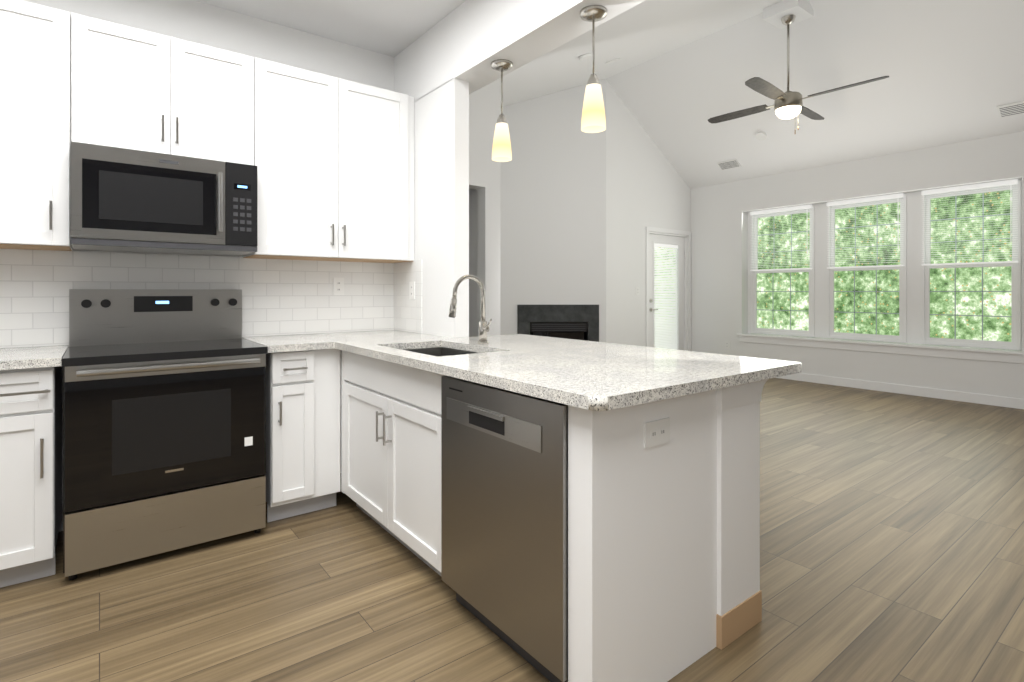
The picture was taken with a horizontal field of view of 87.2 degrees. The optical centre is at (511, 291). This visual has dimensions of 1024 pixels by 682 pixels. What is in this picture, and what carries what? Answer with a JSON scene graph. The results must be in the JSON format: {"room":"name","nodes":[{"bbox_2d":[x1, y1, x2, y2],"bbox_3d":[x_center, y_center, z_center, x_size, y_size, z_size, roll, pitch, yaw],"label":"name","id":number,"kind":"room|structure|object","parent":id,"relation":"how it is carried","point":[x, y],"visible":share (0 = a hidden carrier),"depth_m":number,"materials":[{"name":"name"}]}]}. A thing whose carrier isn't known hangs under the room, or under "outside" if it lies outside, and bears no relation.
{"room":"kitchen","nodes":[
{"label":"kitchen","id":0,"kind":"room"},
{"bbox_2d":[17,0,393,531],"bbox_3d":[-2.005,-0.275,2.981,3.048,2.950,0.150,0,0,-37],"label":"wall","id":1,"kind":"structure","parent":0,"point":[194,21],"depth_m":3.18,"materials":[{"name":"white paint"}]},
{"bbox_2d":[0,0,72,250],"bbox_3d":[-2.363,-0.742,2.377,0.644,1.076,0.367,0,0,-37],"label":"upper cabinet","id":2,"kind":"object","parent":1,"relation":"attached to","point":[35,126],"visible":1,"depth_m":2.39,"materials":[{"name":"white paint"}]},
{"bbox_2d":[71,13,253,164],"bbox_3d":[-1.800,-0.974,2.809,0.773,0.612,0.367,0,0,-37],"label":"upper cabinet","id":3,"kind":"object","parent":1,"relation":"attached to","point":[137,89],"visible":0.77,"depth_m":2.66,"materials":[{"name":"white paint"}]},
{"bbox_2d":[71,141,256,255],"bbox_3d":[-1.766,-0.440,2.765,0.768,0.456,0.470,0,0,-37],"label":"over-the-range microwave","id":4,"kind":"object","parent":3,"relation":"attached to","point":[127,200],"visible":1,"depth_m":2.60,"materials":[{"name":"silver metal"}]},
{"bbox_2d":[0,249,421,347],"bbox_3d":[-1.825,0.032,2.762,2.828,0.474,0.414,0,0,-37],"label":"tile backsplash","id":5,"kind":"structure","parent":1,"relation":"attached to","point":[285,297],"depth_m":3.19,"materials":[{"name":"white tile"}]},
{"bbox_2d":[333,278,343,294],"bbox_3d":[-1.140,-0.034,3.534,0.072,0.116,0.007,0,0,-37],"label":"outlet","id":6,"kind":"object","parent":5,"relation":"attached to","point":[338,286],"visible":1,"depth_m":3.53,"materials":[{"name":"white plastic"}]},
{"bbox_2d":[409,282,414,298],"bbox_3d":[-0.659,-0.007,3.546,0.007,0.116,0.072,0,0,-37],"label":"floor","id":7,"kind":"structure","parent":5,"relation":"attached to","point":[411,290],"depth_m":3.54,"materials":[{"name":"white plastic"}]},
{"bbox_2d":[242,58,413,262],"bbox_3d":[-1.105,-0.740,3.342,0.974,1.081,0.367,0,0,-37],"label":"upper cabinet","id":8,"kind":"object","parent":1,"relation":"attached to","point":[334,160],"visible":0.98,"depth_m":3.19,"materials":[{"name":"white paint"}]},
{"bbox_2d":[195,0,465,56],"bbox_3d":[-0.078,-1.700,0.388,2.948,0.100,6.310,0,0,-37],"label":"ceiling","id":9,"kind":"structure","parent":0,"point":[392,28],"depth_m":3.23,"materials":[{"name":"white paint"}]},
{"bbox_2d":[394,0,644,100],"bbox_3d":[1.148,-1.500,1.385,0.212,0.500,6.400,0,0,-37],"label":"beam","id":10,"kind":"structure","parent":9,"relation":"attached to","point":[469,41],"depth_m":2.92,"materials":[{"name":"white paint"}]},
{"bbox_2d":[491,59,512,161],"bbox_3d":[-0.056,-0.987,2.951,0.124,0.524,0.124,0,0,-37],"label":"pendant light","id":11,"kind":"object","parent":10,"relation":"hanging from","point":[501,150],"visible":0.96,"depth_m":2.92,"materials":[{"name":"white glass"}]},
{"bbox_2d":[580,5,607,132],"bbox_3d":[0.364,-0.987,2.403,0.124,0.524,0.124,0,0,-37],"label":"pendant light","id":12,"kind":"object","parent":10,"relation":"hanging from","point":[593,120],"visible":1,"depth_m":2.37,"materials":[{"name":"white glass"}]},
{"bbox_2d":[469,188,476,336],"bbox_3d":[-0.930,-0.650,5.450,0.120,3.700,2.340,0,0,-37],"label":"doorway","id":13,"kind":"structure","parent":0,"point":[472,261],"depth_m":4.58,"materials":[{"name":"white paint"}]},
{"bbox_2d":[469,78,499,335],"bbox_3d":[-0.487,-0.550,4.239,0.892,3.500,0.120,0,0,-37],"label":"wall","id":14,"kind":"structure","parent":0,"point":[484,167],"depth_m":4.40,"materials":[{"name":"white paint"}]},
{"bbox_2d":[0,378,1023,681],"bbox_3d":[1.583,1.230,3.358,9.200,0.060,9.000,0,0,-37],"label":"floor","id":15,"kind":"structure","parent":0,"point":[890,536],"depth_m":2.16,"materials":[{"name":"brown wood"}]},
{"bbox_2d":[0,366,61,587],"bbox_3d":[-2.295,0.753,2.253,0.602,0.892,0.647,0,0,-37],"label":"base cabinet","id":16,"kind":"object","parent":15,"relation":"on","point":[30,458],"visible":0.98,"depth_m":2.17,"materials":[{"name":"white paint"}]},
{"bbox_2d":[0,345,68,369],"bbox_3d":[-2.286,0.287,2.263,0.627,0.035,0.644,0,0,-37],"label":"countertop","id":17,"kind":"structure","parent":16,"relation":"on","point":[43,356],"depth_m":2.20,"materials":[{"name":"stone"}]},
{"bbox_2d":[62,289,267,579],"bbox_3d":[-1.694,0.594,2.649,0.777,1.211,0.726,0,0,-37],"label":"range","id":18,"kind":"object","parent":15,"relation":"on","point":[164,420],"visible":1,"depth_m":2.44,"materials":[{"name":"black metal"}]},
{"bbox_2d":[265,349,339,521],"bbox_3d":[-1.247,0.753,3.057,0.360,0.892,0.647,0,0,-37],"label":"base cabinet","id":19,"kind":"object","parent":15,"relation":"on","point":[302,474],"visible":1,"depth_m":2.82,"materials":[{"name":"white paint"}]},
{"bbox_2d":[242,334,331,352],"bbox_3d":[-1.285,0.287,3.030,0.330,0.035,0.644,0,0,-37],"label":"countertop","id":20,"kind":"structure","parent":19,"relation":"on","point":[299,342],"depth_m":2.87,"materials":[{"name":"stone"}]},
{"bbox_2d":[341,350,445,575],"bbox_3d":[-0.375,0.753,2.688,0.647,0.892,1.116,0,0,-37],"label":"base cabinet","id":21,"kind":"object","parent":15,"relation":"on","point":[391,448],"visible":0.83,"depth_m":2.43,"materials":[{"name":"white paint"}]},
{"bbox_2d":[318,330,800,410],"bbox_3d":[-0.114,0.387,2.719,1.130,0.233,2.564,0,0,-37],"label":"countertop","id":22,"kind":"structure","parent":21,"relation":"on","point":[594,375],"depth_m":1.99,"materials":[{"name":"stone"}]},
{"bbox_2d":[449,275,491,343],"bbox_3d":[-0.205,0.091,2.710,0.231,0.355,0.107,0,0,-37],"label":"faucet","id":23,"kind":"object","parent":22,"relation":"on","point":[484,329],"visible":1,"depth_m":2.76,"materials":[{"name":"silver metal"}]},
{"bbox_2d":[441,376,567,681],"bbox_3d":[0.170,0.761,1.970,0.612,0.875,0.682,0,0,-37],"label":"dishwasher","id":24,"kind":"object","parent":15,"relation":"on","point":[504,515],"visible":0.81,"depth_m":1.72,"materials":[{"name":"grey metal"}]},
{"bbox_2d":[517,305,598,341],"bbox_3d":[0.632,0.689,7.558,1.116,1.020,0.426,0,0,0],"label":"fireplace","id":25,"kind":"object","parent":15,"relation":"on","point":[578,322],"visible":0.48,"depth_m":7.34,"materials":[{"name":"stone"}]},
{"bbox_2d":[500,79,605,341],"bbox_3d":[0.557,-0.950,7.431,1.470,4.300,0.120,0,0,0],"label":"wall","id":26,"kind":"structure","parent":0,"point":[553,211],"depth_m":7.37,"materials":[{"name":"white paint"}]},
{"bbox_2d":[414,77,747,647],"bbox_3d":[-0.015,-0.027,2.831,0.127,2.454,2.510,0,0,-37],"label":"wall","id":27,"kind":"structure","parent":0,"point":[441,182],"depth_m":3.18,"materials":[{"name":"white paint"}]},
{"bbox_2d":[500,0,782,107],"bbox_3d":[1.915,-2.345,3.549,3.640,1.390,8.900,0,0,-37],"label":"ceiling","id":28,"kind":"structure","parent":0,"point":[644,31],"depth_m":5.29,"materials":[{"name":"white paint"}]},
{"bbox_2d":[579,53,591,60],"bbox_3d":[0.722,-2.305,5.276,0.132,0.070,0.130,0,0,-37],"label":"smoke detector","id":29,"kind":"object","parent":28,"relation":"attached to","point":[585,56],"visible":1,"depth_m":5.24,"materials":[{"name":"white plastic"}]},
{"bbox_2d":[605,58,619,63],"bbox_3d":[1.138,-2.598,6.063,0.163,0.064,0.170,0,0,-37],"label":"recessed light","id":30,"kind":"object","parent":28,"relation":"in","point":[613,61],"visible":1,"depth_m":6.04,"materials":[{"name":"white plastic"}]},
{"bbox_2d":[568,388,723,681],"bbox_3d":[0.424,0.753,1.674,0.600,0.893,0.140,0,0,-37],"label":"peninsula end panel","id":31,"kind":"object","parent":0,"point":[664,562],"depth_m":1.59,"materials":[{"name":"white paint"}]},
{"bbox_2d":[644,417,669,448],"bbox_3d":[0.438,0.424,1.616,0.118,0.074,0.007,0,0,-37],"label":"outlet","id":32,"kind":"object","parent":31,"relation":"attached to","point":[656,432],"visible":1,"depth_m":1.61,"materials":[{"name":"white plastic"}]},
{"bbox_2d":[606,80,690,346],"bbox_3d":[2.115,-0.950,8.102,2.220,4.300,0.140,0,0,-37],"label":"wall","id":33,"kind":"structure","parent":0,"point":[647,185],"depth_m":7.71,"materials":[{"name":"white paint"}]},
{"bbox_2d":[649,232,687,350],"bbox_3d":[2.365,0.155,8.284,0.976,2.086,0.151,0,0,-37],"label":"patio door","id":34,"kind":"structure","parent":33,"relation":"in","point":[676,242],"depth_m":8.33,"materials":[{"name":"white paint"}]},
{"bbox_2d":[646,227,690,350],"bbox_3d":[2.409,0.122,8.227,1.105,2.155,0.018,0,0,-37],"label":"door frame","id":35,"kind":"structure","parent":33,"relation":"attached to","point":[663,230],"depth_m":8.20,"materials":[{"name":"white paint"}]},
{"bbox_2d":[605,0,1023,188],"bbox_3d":[4.511,-2.261,4.980,2.220,1.559,8.010,0,0,-37],"label":"ceiling","id":36,"kind":"structure","parent":0,"point":[953,70],"depth_m":5.95,"materials":[{"name":"white paint"}]},
{"bbox_2d":[717,159,740,170],"bbox_3d":[3.120,-1.823,7.731,0.140,0.096,0.300,0,0,-37],"label":"ceiling vent","id":37,"kind":"object","parent":36,"relation":"in","point":[729,164],"visible":1,"depth_m":7.72,"materials":[{"name":"white plastic"}]},
{"bbox_2d":[755,132,766,140],"bbox_3d":[3.249,-2.028,7.014,0.125,0.095,0.130,0,0,-37],"label":"smoke detector","id":38,"kind":"object","parent":36,"relation":"attached to","point":[760,136],"visible":0.88,"depth_m":7.00,"materials":[{"name":"white plastic"}]},
{"bbox_2d":[763,0,813,28],"bbox_3d":[2.781,-2.828,5.411,0.340,0.145,0.340,0,0,-37],"label":"block","id":39,"kind":"object","parent":36,"relation":"attached to","point":[800,10],"visible":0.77,"depth_m":5.34,"materials":[{"name":"white paint"}]},
{"bbox_2d":[708,15,888,133],"bbox_3d":[2.781,-2.155,5.411,1.258,1.199,1.258,0,0,4],"label":"ceiling fan","id":40,"kind":"object","parent":39,"relation":"hanging from","point":[788,103],"visible":1,"depth_m":5.34,"materials":[{"name":"silver metal"}]},
{"bbox_2d":[997,101,1023,118],"bbox_3d":[5.007,-1.806,5.312,0.140,0.096,0.300,0,0,-37],"label":"ceiling vent","id":41,"kind":"object","parent":36,"relation":"in","point":[1011,110],"visible":1,"depth_m":5.35,"materials":[{"name":"white plastic"}]},
{"bbox_2d":[691,131,1023,398],"bbox_3d":[5.296,-0.300,5.583,0.240,3.000,8.010,0,0,-37],"label":"wall","id":42,"kind":"structure","parent":0,"point":[719,265],"depth_m":6.90,"materials":[{"name":"white paint"}]},
{"bbox_2d":[737,179,1023,363],"bbox_3d":[4.369,-0.220,6.753,0.284,1.909,3.125,0,0,-37],"label":"window unit","id":43,"kind":"structure","parent":42,"relation":"in","point":[914,291],"depth_m":6.43,"materials":[{"name":"white paint"}]},
{"bbox_2d":[750,205,811,270],"bbox_3d":[3.778,-0.735,7.568,0.041,0.869,0.852,0,0,-37],"label":"window blind","id":44,"kind":"object","parent":43,"relation":"attached to","point":[804,206],"depth_m":7.54,"materials":[{"name":"white plastic"}]},
{"bbox_2d":[827,193,903,268],"bbox_3d":[4.415,-0.735,6.738,0.041,0.869,0.841,0,0,-37],"label":"window blind","id":45,"kind":"object","parent":43,"relation":"attached to","point":[901,195],"depth_m":6.72,"materials":[{"name":"white plastic"}]},
{"bbox_2d":[922,179,1017,265],"bbox_3d":[5.032,-0.735,5.934,0.041,0.869,0.814,0,0,-37],"label":"window blind","id":46,"kind":"object","parent":43,"relation":"attached to","point":[966,187],"depth_m":5.89,"materials":[{"name":"white plastic"}]},
{"bbox_2d":[775,373,1023,408],"bbox_3d":[3.735,1.147,4.853,3.125,0.105,8.733,0,0,-37],"label":"baseboard","id":47,"kind":"structure","parent":42,"relation":"attached to","point":[1009,402],"depth_m":6.21,"materials":[{"name":"white paint"}]},
{"label":"outside","id":48,"kind":"structure","parent":0,"visible":0},
{"bbox_2d":[655,190,1016,350],"bbox_3d":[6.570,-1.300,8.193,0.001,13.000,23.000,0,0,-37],"label":"trees","id":49,"kind":"object","parent":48,"point":[888,284],"depth_m":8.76,"materials":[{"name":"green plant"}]}
]}

